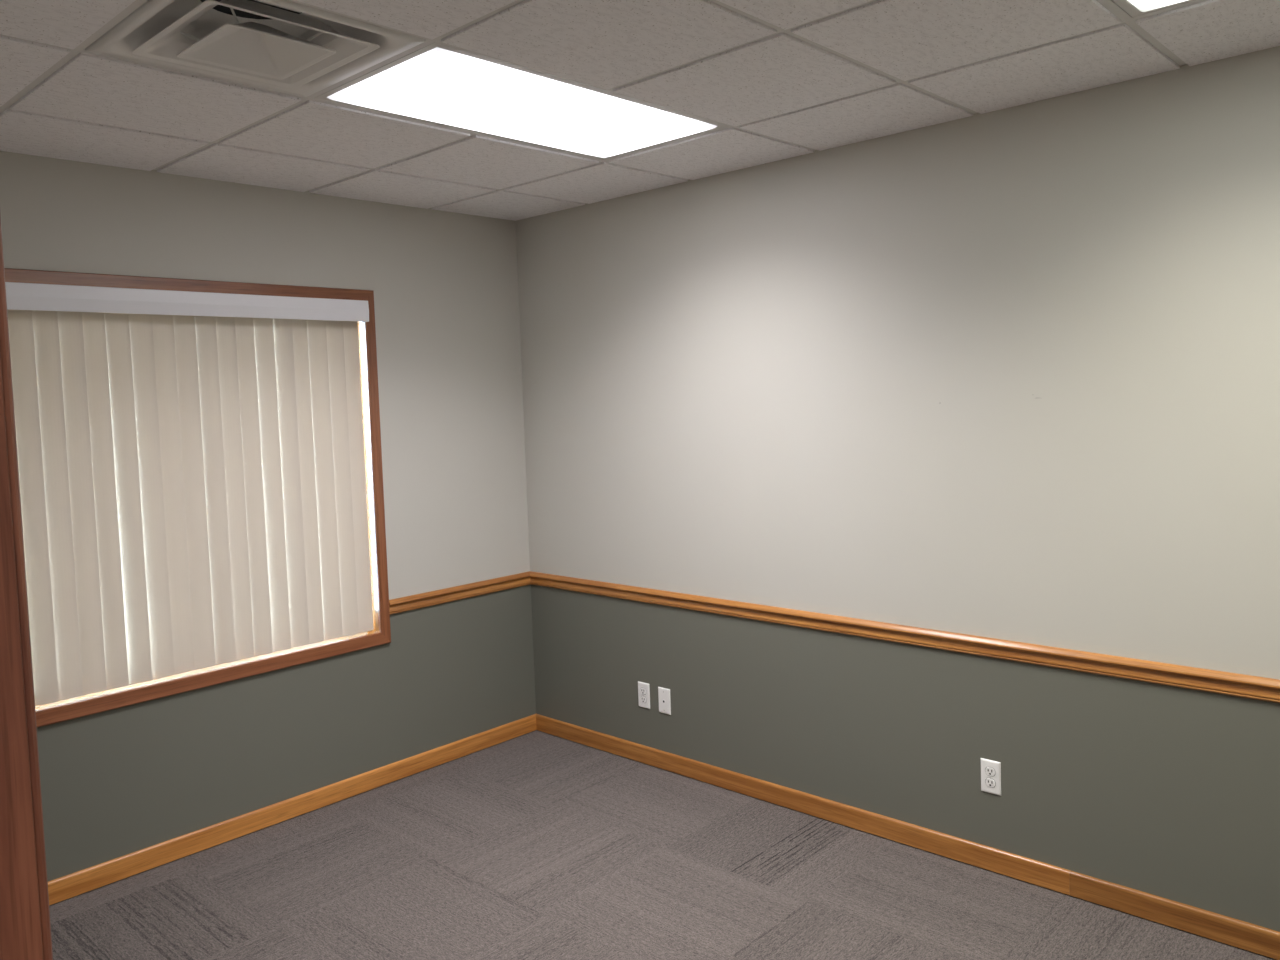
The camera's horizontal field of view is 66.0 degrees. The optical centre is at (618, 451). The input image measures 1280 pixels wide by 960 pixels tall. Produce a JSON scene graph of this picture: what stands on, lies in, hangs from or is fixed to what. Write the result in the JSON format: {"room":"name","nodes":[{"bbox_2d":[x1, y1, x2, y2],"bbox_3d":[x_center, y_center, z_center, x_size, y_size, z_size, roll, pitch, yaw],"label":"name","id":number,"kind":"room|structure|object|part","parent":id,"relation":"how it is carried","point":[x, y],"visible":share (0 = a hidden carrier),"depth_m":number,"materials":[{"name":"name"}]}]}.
{"room":"empty office room","nodes":[
{"label":"empty office room","id":0,"kind":"room"},
{"bbox_2d":[0,151,535,880],"bbox_3d":[-1.572,0.163,3.869,0.160,2.800,3.330,1,4,44],"label":"wall","id":1,"kind":"structure","parent":0,"point":[115,783],"depth_m":4.21,"materials":[{"name":"beige paint"}]},
{"bbox_2d":[4,268,390,727],"bbox_3d":[-1.624,0.124,3.801,0.178,1.543,1.544,1,4,44],"label":"window","id":2,"kind":"structure","parent":1,"relation":"in","point":[110,699],"depth_m":3.96,"materials":[{"name":"red wood"}]},
{"bbox_2d":[5,282,372,705],"bbox_3d":[-1.568,0.117,3.747,0.103,1.426,1.432,1,4,44],"label":"vertical blind","id":3,"kind":"object","parent":2,"relation":"attached to","point":[192,476],"visible":0.94,"depth_m":3.70,"materials":[{"name":"white"}]},
{"bbox_3d":[-1.593,-0.621,3.704,0.018,0.048,1.544,1,4,44],"label":"casing","id":4,"kind":"part","parent":2,"relation":"part of","materials":[{"name":"red wood"}]},
{"bbox_3d":[-1.604,0.848,3.847,0.160,0.019,1.482,1,4,44],"label":"sill","id":5,"kind":"part","parent":2,"relation":"part of","materials":[{"name":"brown wood"}]},
{"bbox_3d":[-1.539,0.867,3.787,0.018,0.055,1.544,1,4,44],"label":"casing","id":6,"kind":"part","parent":2,"relation":"part of","materials":[{"name":"red wood"}]},
{"bbox_3d":[-1.052,0.076,4.286,0.018,1.543,0.050,1,4,44],"label":"casing","id":7,"kind":"part","parent":2,"relation":"part of","materials":[{"name":"red wood"}]},
{"bbox_2d":[48,714,536,904],"bbox_3d":[-1.462,1.468,3.882,0.012,0.078,3.050,1,4,44],"label":"baseboard","id":8,"kind":"structure","parent":1,"relation":"attached to","point":[94,877],"depth_m":3.94,"materials":[{"name":"brown wood"}]},
{"bbox_2d":[389,571,529,614],"bbox_3d":[-0.723,0.663,4.638,0.022,0.066,0.836,1,4,44],"label":"trim","id":9,"kind":"structure","parent":1,"relation":"attached to","point":[412,602],"depth_m":4.61,"materials":[{"name":"brown wood"}]},
{"bbox_2d":[0,0,1279,220],"bbox_3d":[0.127,-1.106,2.136,4.660,0.199,3.050,1,4,44],"label":"ceiling","id":10,"kind":"structure","parent":0,"point":[786,79],"depth_m":2.76,"materials":[{"name":"grey tile"}]},
{"bbox_3d":[-1.745,-0.961,2.381,0.585,0.019,0.585,1,4,44],"label":"panel","id":11,"kind":"part","parent":10,"relation":"part of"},
{"bbox_3d":[-1.304,-0.954,1.961,0.585,0.019,0.585,1,4,44],"label":"panel","id":12,"kind":"part","parent":10,"relation":"part of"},
{"bbox_3d":[-1.733,-1.008,3.209,0.490,0.019,0.585,1,4,44],"label":"panel","id":13,"kind":"part","parent":10,"relation":"part of","materials":[{"name":"white"}]},
{"bbox_3d":[-1.326,-1.001,2.821,0.585,0.019,0.585,1,4,44],"label":"panel","id":14,"kind":"part","parent":10,"relation":"part of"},
{"bbox_2d":[86,0,424,96],"bbox_3d":[-0.887,-1.062,2.397,0.580,0.190,0.580,1,4,44],"label":"ceiling vent","id":15,"kind":"object","parent":10,"relation":"in","point":[289,47],"visible":0.98,"depth_m":2.44,"materials":[{"name":"white metal"}]},
{"bbox_3d":[-1.313,-1.048,3.649,0.490,0.019,0.585,1,4,44],"label":"panel","id":16,"kind":"part","parent":10,"relation":"part of","materials":[{"name":"white"}]},
{"bbox_3d":[-0.906,-1.041,3.262,0.585,0.019,0.585,1,4,44],"label":"panel","id":17,"kind":"part","parent":10,"relation":"part of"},
{"bbox_3d":[-0.894,-1.087,4.090,0.490,0.019,0.585,1,4,44],"label":"panel","id":18,"kind":"part","parent":10,"relation":"part of","materials":[{"name":"white"}]},
{"bbox_3d":[-0.443,-0.987,1.981,0.585,0.019,0.585,1,4,44],"label":"panel","id":19,"kind":"part","parent":10,"relation":"part of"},
{"bbox_3d":[-0.486,-1.081,3.702,0.585,0.019,0.585,1,4,44],"label":"panel","id":20,"kind":"part","parent":10,"relation":"part of","materials":[{"name":"white"}]},
{"bbox_3d":[-0.503,-1.125,4.499,0.490,0.019,0.500,1,4,44],"label":"panel","id":21,"kind":"part","parent":10,"relation":"part of","materials":[{"name":"white"}]},
{"bbox_2d":[315,42,726,158],"bbox_3d":[-0.256,-1.093,3.060,0.583,0.100,1.192,1,4,44],"label":"ceiling light","id":22,"kind":"object","parent":10,"relation":"attached to","point":[436,83],"visible":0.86,"depth_m":2.94,"materials":[{"name":"white plastic"}]},
{"bbox_3d":[-0.096,-1.118,4.112,0.585,0.019,0.500,1,4,44],"label":"panel","id":23,"kind":"part","parent":10,"relation":"part of","materials":[{"name":"white"}]},
{"bbox_3d":[-0.023,-1.027,2.421,0.585,0.019,0.585,1,4,44],"label":"panel","id":24,"kind":"part","parent":10,"relation":"part of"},
{"bbox_3d":[0.346,-1.111,3.692,0.585,0.019,0.500,1,4,44],"label":"panel","id":25,"kind":"part","parent":10,"relation":"part of","materials":[{"name":"white"}]},
{"bbox_3d":[0.397,-1.066,2.862,0.585,0.019,0.585,1,4,44],"label":"panel","id":26,"kind":"part","parent":10,"relation":"part of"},
{"bbox_3d":[0.419,-1.019,2.001,0.585,0.019,0.585,1,4,44],"label":"panel","id":27,"kind":"part","parent":10,"relation":"part of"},
{"bbox_3d":[0.787,-1.103,3.272,0.585,0.019,0.500,1,4,44],"label":"panel","id":28,"kind":"part","parent":10,"relation":"part of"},
{"bbox_3d":[0.838,-1.059,2.442,0.585,0.019,0.585,1,4,44],"label":"panel","id":29,"kind":"part","parent":10,"relation":"part of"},
{"bbox_3d":[1.229,-1.096,2.852,0.585,0.019,0.500,1,4,44],"label":"panel","id":30,"kind":"part","parent":10,"relation":"part of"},
{"bbox_2d":[1112,0,1194,16],"bbox_3d":[1.069,-1.071,1.799,0.583,0.100,1.192,1,4,44],"label":"ceiling light","id":31,"kind":"object","parent":10,"relation":"attached to","point":[1134,8],"visible":1,"depth_m":2.34,"materials":[{"name":"white plastic"}]},
{"bbox_3d":[1.671,-1.089,2.431,0.585,0.019,0.500,1,4,44],"label":"panel","id":32,"kind":"part","parent":10,"relation":"part of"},
{"bbox_2d":[49,730,1275,959],"bbox_3d":[0.175,1.543,2.233,4.660,0.001,3.190,1,4,44],"label":"floor","id":33,"kind":"structure","parent":0,"point":[534,845],"depth_m":3.36,"materials":[{"name":"carpet"}]},
{"bbox_2d":[516,46,1279,931],"bbox_3d":[1.322,0.088,3.312,4.800,2.800,0.141,1,4,44],"label":"wall","id":34,"kind":"structure","parent":0,"point":[1012,373],"depth_m":3.38,"materials":[{"name":"beige paint"}]},
{"bbox_2d":[638,681,649,708],"bbox_3d":[0.113,1.104,4.454,0.069,0.115,0.008,1,4,44],"label":"wall outlet","id":35,"kind":"object","parent":34,"relation":"attached to","point":[643,688],"visible":1,"depth_m":4.45,"materials":[{"name":"white plastic"}]},
{"bbox_2d":[640,688,645,694],"bbox_3d":[0.111,1.085,4.452,0.036,0.030,0.003,1,4,44],"label":"receptacle","id":36,"kind":"object","parent":35,"relation":"attached to","point":[642,690],"depth_m":4.45,"materials":[{"name":"white plastic"}]},
{"bbox_2d":[641,696,646,702],"bbox_3d":[0.112,1.124,4.454,0.036,0.030,0.003,1,4,44],"label":"receptacle","id":37,"kind":"object","parent":35,"relation":"attached to","point":[643,698],"depth_m":4.45,"materials":[{"name":"white plastic"}]},
{"bbox_2d":[658,687,670,714],"bbox_3d":[0.202,1.108,4.370,0.069,0.115,0.007,1,4,44],"label":"wall jack plate","id":38,"kind":"object","parent":34,"relation":"attached to","point":[663,693],"visible":1,"depth_m":4.37,"materials":[{"name":"white plastic"}]},
{"bbox_2d":[530,571,1279,702],"bbox_3d":[1.237,0.664,3.334,4.660,0.066,0.022,1,4,44],"label":"trim","id":39,"kind":"structure","parent":34,"relation":"attached to","point":[1214,681],"depth_m":3.40,"materials":[{"name":"brown wood"}]},
{"bbox_2d":[536,714,1279,959],"bbox_3d":[1.267,1.396,3.378,4.660,0.078,0.012,1,4,44],"label":"baseboard","id":40,"kind":"structure","parent":34,"relation":"attached to","point":[1042,874],"depth_m":3.44,"materials":[{"name":"brown wood"}]},
{"bbox_2d":[981,758,1000,795],"bbox_3d":[1.267,1.110,3.355,0.069,0.115,0.008,1,4,44],"label":"wall outlet","id":41,"kind":"object","parent":34,"relation":"attached to","point":[990,769],"visible":1,"depth_m":3.35,"materials":[{"name":"white plastic"}]},
{"bbox_2d":[985,778,995,787],"bbox_3d":[1.267,1.129,3.355,0.036,0.030,0.001,1,4,44],"label":"receptacle","id":42,"kind":"object","parent":41,"relation":"attached to","point":[989,782],"depth_m":3.35,"materials":[{"name":"white plastic"}]},
{"bbox_2d":[985,767,995,775],"bbox_3d":[1.266,1.091,3.353,0.036,0.030,0.001,1,4,44],"label":"receptacle","id":43,"kind":"object","parent":41,"relation":"attached to","point":[989,771],"depth_m":3.35,"materials":[{"name":"white plastic"}]},
{"bbox_3d":[-0.924,0.296,1.056,4.660,2.800,0.140,1,4,44],"label":"wall","id":44,"kind":"structure","parent":0,"visible":0},
{"bbox_2d":[0,214,52,959],"bbox_3d":[-0.077,0.601,0.287,1.005,2.115,0.156,1,4,44],"label":"door","id":45,"kind":"structure","parent":44,"relation":"in","point":[25,926],"depth_m":0.61,"materials":[{"name":"brown wood"}]}
]}

